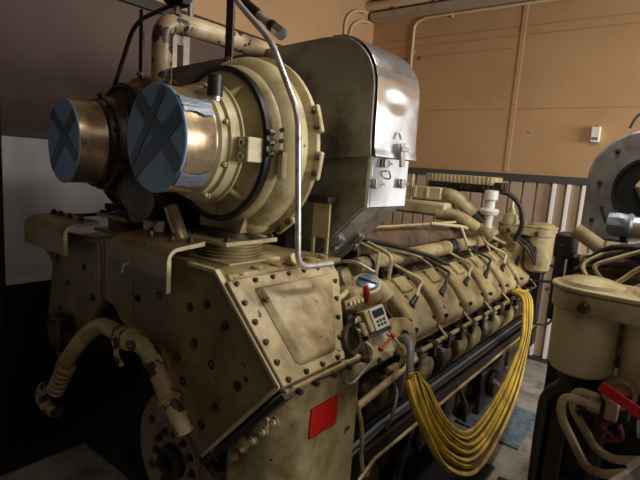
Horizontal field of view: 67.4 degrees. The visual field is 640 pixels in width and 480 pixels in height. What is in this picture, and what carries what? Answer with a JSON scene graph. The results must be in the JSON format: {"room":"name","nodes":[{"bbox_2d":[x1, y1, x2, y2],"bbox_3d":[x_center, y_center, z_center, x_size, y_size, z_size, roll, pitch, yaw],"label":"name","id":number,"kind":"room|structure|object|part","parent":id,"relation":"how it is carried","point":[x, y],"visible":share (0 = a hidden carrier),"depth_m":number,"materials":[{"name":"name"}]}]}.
{"room":"mechanical room","nodes":[
{"label":"mechanical room","id":0,"kind":"room"},
{"bbox_2d":[1,0,374,416],"bbox_3d":[-1.761,-0.608,2.598,0.130,3.380,7.200,11,11,37],"label":"wall","id":1,"kind":"structure","parent":0,"point":[31,186],"depth_m":2.88,"materials":[{"name":"grey paint"}]},
{"bbox_2d":[1,129,47,137],"bbox_3d":[-2.029,-0.543,2.177,0.035,0.030,6.200,11,11,37],"label":"trim","id":2,"kind":"structure","parent":1,"relation":"attached to","point":[3,131],"depth_m":2.65,"materials":[{"name":"grey"}]},
{"bbox_2d":[6,275,51,285],"bbox_3d":[-2.076,0.278,2.294,0.060,0.020,6.200,11,11,37],"label":"trim","id":3,"kind":"structure","parent":1,"relation":"attached to","point":[48,277],"depth_m":2.76,"materials":[{"name":"white"}]},
{"bbox_2d":[0,375,138,475],"bbox_3d":[-1.937,1.128,2.266,0.500,0.030,6.200,11,11,37],"label":"trim","id":4,"kind":"structure","parent":1,"relation":"attached to","point":[35,436],"depth_m":2.80,"materials":[{"name":"black metal"}]},
{"bbox_2d":[0,0,243,132],"bbox_3d":[-2.005,-0.963,2.118,0.020,0.870,6.200,11,11,37],"label":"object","id":5,"kind":"structure","parent":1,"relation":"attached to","point":[51,50],"depth_m":2.76,"materials":[{"name":"grey paint"}]},
{"bbox_2d":[172,35,189,67],"bbox_3d":[-0.984,-1.253,3.296,0.080,0.450,0.190,11,11,37],"label":"wall bracket","id":6,"kind":"object","parent":5,"relation":"attached to","point":[181,44],"visible":0.36,"depth_m":3.29,"materials":[{"name":"metal"}]},
{"bbox_3d":[-1.015,-1.249,3.257,0.080,0.450,0.050,11,11,37],"label":"rail","id":7,"kind":"part","parent":6,"relation":"part of","materials":[{"name":"metal"}]},
{"bbox_2d":[118,0,281,45],"bbox_3d":[-1.961,-1.425,2.039,0.050,0.070,6.200,11,11,37],"label":"trim","id":8,"kind":"structure","parent":1,"relation":"attached to","point":[150,5],"depth_m":3.14,"materials":[{"name":"metal"}]},
{"bbox_2d":[343,9,367,33],"bbox_3d":[0.328,-1.752,4.939,0.039,1.224,0.347,12,12,42],"label":"cable conduit","id":9,"kind":"object","parent":1,"relation":"attached to","point":[355,10],"visible":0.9,"depth_m":4.77,"materials":[{"name":"beige metal"}]},
{"bbox_2d":[349,20,370,34],"bbox_3d":[0.371,-1.718,5.004,0.040,1.144,0.317,12,12,43],"label":"cable conduit","id":10,"kind":"object","parent":1,"relation":"attached to","point":[357,21],"visible":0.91,"depth_m":4.89,"materials":[{"name":"beige metal"}]},
{"bbox_2d":[0,359,546,479],"bbox_3d":[0.572,1.555,1.040,6.700,0.100,7.300,11,11,37],"label":"floor","id":11,"kind":"structure","parent":0,"point":[78,462],"depth_m":2.61,"materials":[{"name":"concrete"}]},
{"bbox_2d":[0,106,10,455],"bbox_3d":[-1.586,-0.536,2.203,0.100,3.380,0.185,11,11,37],"label":"trim","id":12,"kind":"structure","parent":11,"relation":"on","point":[5,445],"depth_m":2.39,"materials":[{"name":"black metal"}]},
{"bbox_2d":[24,0,558,479],"bbox_3d":[0.298,-0.300,2.940,1.840,2.955,3.275,11,11,37],"label":"engine","id":13,"kind":"object","parent":11,"relation":"on","point":[254,278],"visible":0.99,"depth_m":1.92,"materials":[{"name":"beige paint"}]},
{"bbox_3d":[-1.121,0.299,2.203,0.555,0.693,0.030,11,11,37],"label":"plate","id":14,"kind":"part","parent":13,"relation":"part of","materials":[{"name":"paint"}]},
{"bbox_3d":[-0.942,-0.425,2.134,0.524,0.524,0.152,12,12,42],"label":"intake casing","id":15,"kind":"part","parent":13,"relation":"part of","materials":[{"name":"beige paint"}]},
{"bbox_3d":[-0.942,-0.157,2.305,0.140,0.030,0.120,11,11,37],"label":"clamp plate","id":16,"kind":"part","parent":13,"relation":"part of","materials":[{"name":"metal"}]},
{"bbox_3d":[-0.125,1.011,3.638,0.140,0.100,2.800,11,11,37],"label":"foot rail","id":17,"kind":"part","parent":13,"relation":"part of","materials":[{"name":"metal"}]},
{"bbox_3d":[-0.689,-0.839,2.059,0.770,0.394,0.038,10,10,35],"label":"support rod","id":18,"kind":"part","parent":13,"relation":"part of","materials":[{"name":"black metal"}]},
{"bbox_3d":[-0.502,0.391,1.711,0.996,0.662,0.017,11,11,37],"label":"plate","id":19,"kind":"part","parent":13,"relation":"part of","materials":[{"name":"paint"}]},
{"bbox_3d":[-0.411,-0.340,1.687,0.524,0.524,0.152,11,11,39],"label":"intake casing","id":20,"kind":"part","parent":13,"relation":"part of","materials":[{"name":"beige paint"}]},
{"bbox_2d":[241,0,286,40],"bbox_3d":[-0.313,-1.282,2.161,0.475,0.769,0.056,11,11,37],"label":"air hose","id":21,"kind":"object","parent":13,"relation":"hanging from","point":[272,26],"visible":0.88,"depth_m":2.11,"materials":[{"name":"black"}]},
{"bbox_3d":[-0.037,0.263,1.667,0.275,0.275,0.550,11,11,37],"label":"plate","id":22,"kind":"part","parent":13,"relation":"part of","materials":[{"name":"beige paint"}]},
{"bbox_3d":[-0.014,0.256,1.672,0.208,0.208,0.408,11,11,37],"label":"raised panel","id":23,"kind":"part","parent":13,"relation":"part of","materials":[{"name":"beige paint"}]},
{"bbox_2d":[312,399,335,433],"bbox_3d":[0.014,0.589,1.605,0.001,0.079,0.126,11,11,37],"label":"print","id":24,"kind":"object","parent":13,"relation":"attached to","point":[323,413],"depth_m":1.60,"materials":[{"name":"red paint"}]},
{"bbox_3d":[0.129,-0.001,2.251,0.333,0.333,0.280,11,11,37],"label":"chute panel","id":25,"kind":"part","parent":13,"relation":"part of","materials":[{"name":"silver metal"}]},
{"bbox_3d":[0.200,0.234,2.070,0.029,0.080,0.030,11,11,37],"label":"red knob","id":26,"kind":"part","parent":13,"relation":"part of","materials":[{"name":"plastic"}]},
{"bbox_3d":[0.265,0.406,1.906,0.088,0.063,0.022,-4,12,-41],"label":"red lever","id":27,"kind":"part","parent":13,"relation":"part of","materials":[{"name":"metal"}]},
{"bbox_3d":[0.305,-0.254,2.098,0.005,0.215,0.305,11,11,37],"label":"door","id":28,"kind":"part","parent":13,"relation":"part of","materials":[{"name":"metal"}]},
{"bbox_2d":[398,334,414,398],"bbox_3d":[0.354,0.509,1.986,0.061,0.209,0.250,4,9,0],"label":"hose","id":29,"kind":"object","parent":13,"relation":"attached to","point":[405,339],"visible":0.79,"depth_m":1.94,"materials":[{"name":"grey rubber"}]},
{"bbox_3d":[0.467,0.986,2.406,0.065,0.364,0.448,11,11,37],"label":"stay plate","id":30,"kind":"part","parent":13,"relation":"part of","materials":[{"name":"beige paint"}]},
{"bbox_2d":[353,318,536,461],"bbox_3d":[0.903,0.731,2.899,0.142,0.045,2.550,11,11,37],"label":"pipe","id":31,"kind":"object","parent":13,"relation":"on","point":[377,434],"depth_m":2.50,"materials":[{"name":"metal"}]},
{"bbox_2d":[352,315,538,479],"bbox_3d":[0.886,0.762,2.864,0.159,0.118,2.632,11,11,37],"label":"pipe","id":32,"kind":"object","parent":13,"relation":"on","point":[378,433],"depth_m":2.47,"materials":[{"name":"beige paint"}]},
{"bbox_3d":[0.994,0.479,2.944,0.040,0.064,2.330,11,11,37],"label":"control rail","id":33,"kind":"part","parent":13,"relation":"part of","materials":[{"name":"beige metal"}]},
{"bbox_2d":[404,288,532,476],"bbox_3d":[0.896,0.787,2.617,0.190,0.723,1.939,10,10,33],"label":"cable bundle","id":34,"kind":"object","parent":13,"relation":"hanging from","point":[439,433],"visible":1,"depth_m":2.39,"materials":[{"name":"yellow rubber"}]},
{"bbox_3d":[1.369,-0.202,3.432,0.100,0.200,0.100,11,11,37],"label":"sight glass","id":35,"kind":"part","parent":13,"relation":"part of","materials":[{"name":"beige paint"}]},
{"bbox_3d":[1.602,-0.116,3.703,0.438,0.015,0.232,11,11,37],"label":"lid","id":36,"kind":"part","parent":13,"relation":"part of","materials":[{"name":"beige paint"}]},
{"bbox_2d":[523,236,554,272],"bbox_3d":[1.668,0.105,3.673,0.201,0.275,0.201,11,11,37],"label":"canister","id":37,"kind":"object","parent":13,"relation":"on","point":[542,246],"depth_m":3.59,"materials":[{"name":"beige paint"}]},
{"bbox_2d":[457,401,535,450],"bbox_3d":[1.216,1.210,3.242,0.400,0.012,0.600,11,11,37],"label":"floor mat","id":38,"kind":"object","parent":11,"relation":"on","point":[521,421],"visible":0.43,"depth_m":3.15,"materials":[{"name":"rubber"}]},
{"bbox_2d":[497,113,639,479],"bbox_3d":[1.418,0.490,1.612,1.670,1.947,1.800,11,11,37],"label":"engine","id":39,"kind":"object","parent":11,"relation":"on","point":[587,423],"visible":1,"depth_m":1.44,"materials":[{"name":"metal"}]},
{"bbox_2d":[548,305,622,379],"bbox_3d":[0.744,0.285,1.356,0.173,0.190,0.173,11,11,37],"label":"canister","id":40,"kind":"object","parent":39,"relation":"on","point":[581,346],"depth_m":1.29,"materials":[{"name":"beige paint"}]},
{"bbox_3d":[0.891,0.878,1.375,0.600,0.980,0.280,11,11,37],"label":"mounting frame","id":41,"kind":"part","parent":39,"relation":"part of","materials":[{"name":"metal"}]},
{"bbox_3d":[0.824,0.144,1.279,0.377,0.013,0.200,11,11,37],"label":"lid","id":42,"kind":"part","parent":39,"relation":"part of","materials":[{"name":"beige paint"}]},
{"bbox_3d":[0.757,0.406,1.185,0.013,0.070,0.134,-4,12,-43],"label":"red handle","id":43,"kind":"part","parent":39,"relation":"part of","materials":[{"name":"metal"}]},
{"bbox_2d":[618,324,639,394],"bbox_3d":[0.882,0.311,1.250,0.173,0.190,0.173,11,11,37],"label":"canister","id":44,"kind":"object","parent":39,"relation":"on","point":[629,363],"depth_m":1.23,"materials":[{"name":"beige paint"}]},
{"bbox_2d":[372,0,639,177],"bbox_3d":[2.986,-0.420,3.544,6.500,3.380,0.100,11,11,37],"label":"wall","id":45,"kind":"structure","parent":0,"point":[600,66],"depth_m":4.29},
{"bbox_2d":[365,0,532,22],"bbox_3d":[3.000,-1.946,3.191,6.300,0.169,0.205,11,11,37],"label":"beam","id":46,"kind":"structure","parent":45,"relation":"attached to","point":[442,7],"depth_m":4.71,"materials":[{"name":"beige paint"}]},
{"bbox_2d":[401,48,511,58],"bbox_3d":[1.147,-1.842,4.787,1.500,0.006,0.006,11,11,37],"label":"trim","id":47,"kind":"structure","parent":45,"relation":"attached to","point":[504,48],"depth_m":4.60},
{"bbox_2d":[409,0,557,67],"bbox_3d":[3.175,-1.576,3.198,5.725,0.550,0.034,11,11,37],"label":"cable conduit","id":48,"kind":"object","parent":45,"relation":"attached to","point":[452,14],"visible":0.96,"depth_m":4.54,"materials":[{"name":"brown metal"}]},
{"bbox_2d":[408,167,586,185],"bbox_3d":[2.933,-0.357,3.490,6.300,0.065,0.060,11,11,37],"label":"trim","id":49,"kind":"structure","parent":45,"relation":"attached to","point":[412,170],"depth_m":4.36,"materials":[{"name":"grey metal"}]},
{"bbox_2d":[380,173,626,357],"bbox_3d":[2.863,0.425,3.630,6.250,1.590,0.045,11,11,37],"label":"cladding","id":50,"kind":"object","parent":45,"relation":"attached to","point":[535,197],"visible":0.19,"depth_m":4.30,"materials":[{"name":"metal"}]},
{"bbox_2d":[372,12,639,43],"bbox_3d":[3.044,-1.669,3.315,6.300,0.008,0.006,11,11,37],"label":"trim","id":51,"kind":"structure","parent":45,"relation":"attached to","point":[635,12],"depth_m":4.31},
{"bbox_2d":[383,22,639,49],"bbox_3d":[3.038,-1.595,3.326,6.300,0.008,0.006,11,11,37],"label":"trim","id":52,"kind":"structure","parent":45,"relation":"attached to","point":[634,22],"depth_m":4.25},
{"bbox_2d":[503,1,528,171],"bbox_3d":[1.778,-1.474,4.321,0.040,1.700,0.008,11,11,37],"label":"trim","id":53,"kind":"structure","parent":45,"relation":"attached to","point":[525,11],"depth_m":4.33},
{"bbox_2d":[419,106,639,110],"bbox_3d":[2.994,-0.963,3.422,6.300,0.008,0.006,11,11,37],"label":"trim","id":54,"kind":"structure","parent":45,"relation":"attached to","point":[617,106],"depth_m":4.23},
{"bbox_2d":[527,352,547,363],"bbox_3d":[2.822,1.229,3.730,6.300,0.050,0.060,11,11,37],"label":"baseboard","id":55,"kind":"structure","parent":45,"relation":"attached to","point":[531,357],"depth_m":4.35,"materials":[{"name":"grey"}]},
{"bbox_2d":[529,184,556,354],"bbox_3d":[1.980,0.278,4.264,0.024,1.550,0.055,11,11,37],"label":"trim","id":56,"kind":"structure","parent":45,"relation":"attached to","point":[554,187],"depth_m":4.16,"materials":[{"name":"white"}]},
{"bbox_2d":[542,185,570,358],"bbox_3d":[2.069,0.294,4.196,0.024,1.550,0.055,11,11,37],"label":"trim","id":57,"kind":"structure","parent":45,"relation":"attached to","point":[568,191],"depth_m":4.11,"materials":[{"name":"white"}]},
{"bbox_2d":[577,186,585,225],"bbox_3d":[2.160,0.311,4.126,0.024,1.550,0.055,11,11,37],"label":"trim","id":58,"kind":"structure","parent":45,"relation":"attached to","point":[583,187],"depth_m":4.01,"materials":[{"name":"white"}]},
{"bbox_2d":[590,125,601,142],"bbox_3d":[2.274,-0.875,3.958,0.064,0.137,0.059,11,11,37],"label":"wall sensor","id":59,"kind":"object","parent":45,"relation":"attached to","point":[596,131],"visible":1,"depth_m":3.94,"materials":[{"name":"white plastic"}]}
]}

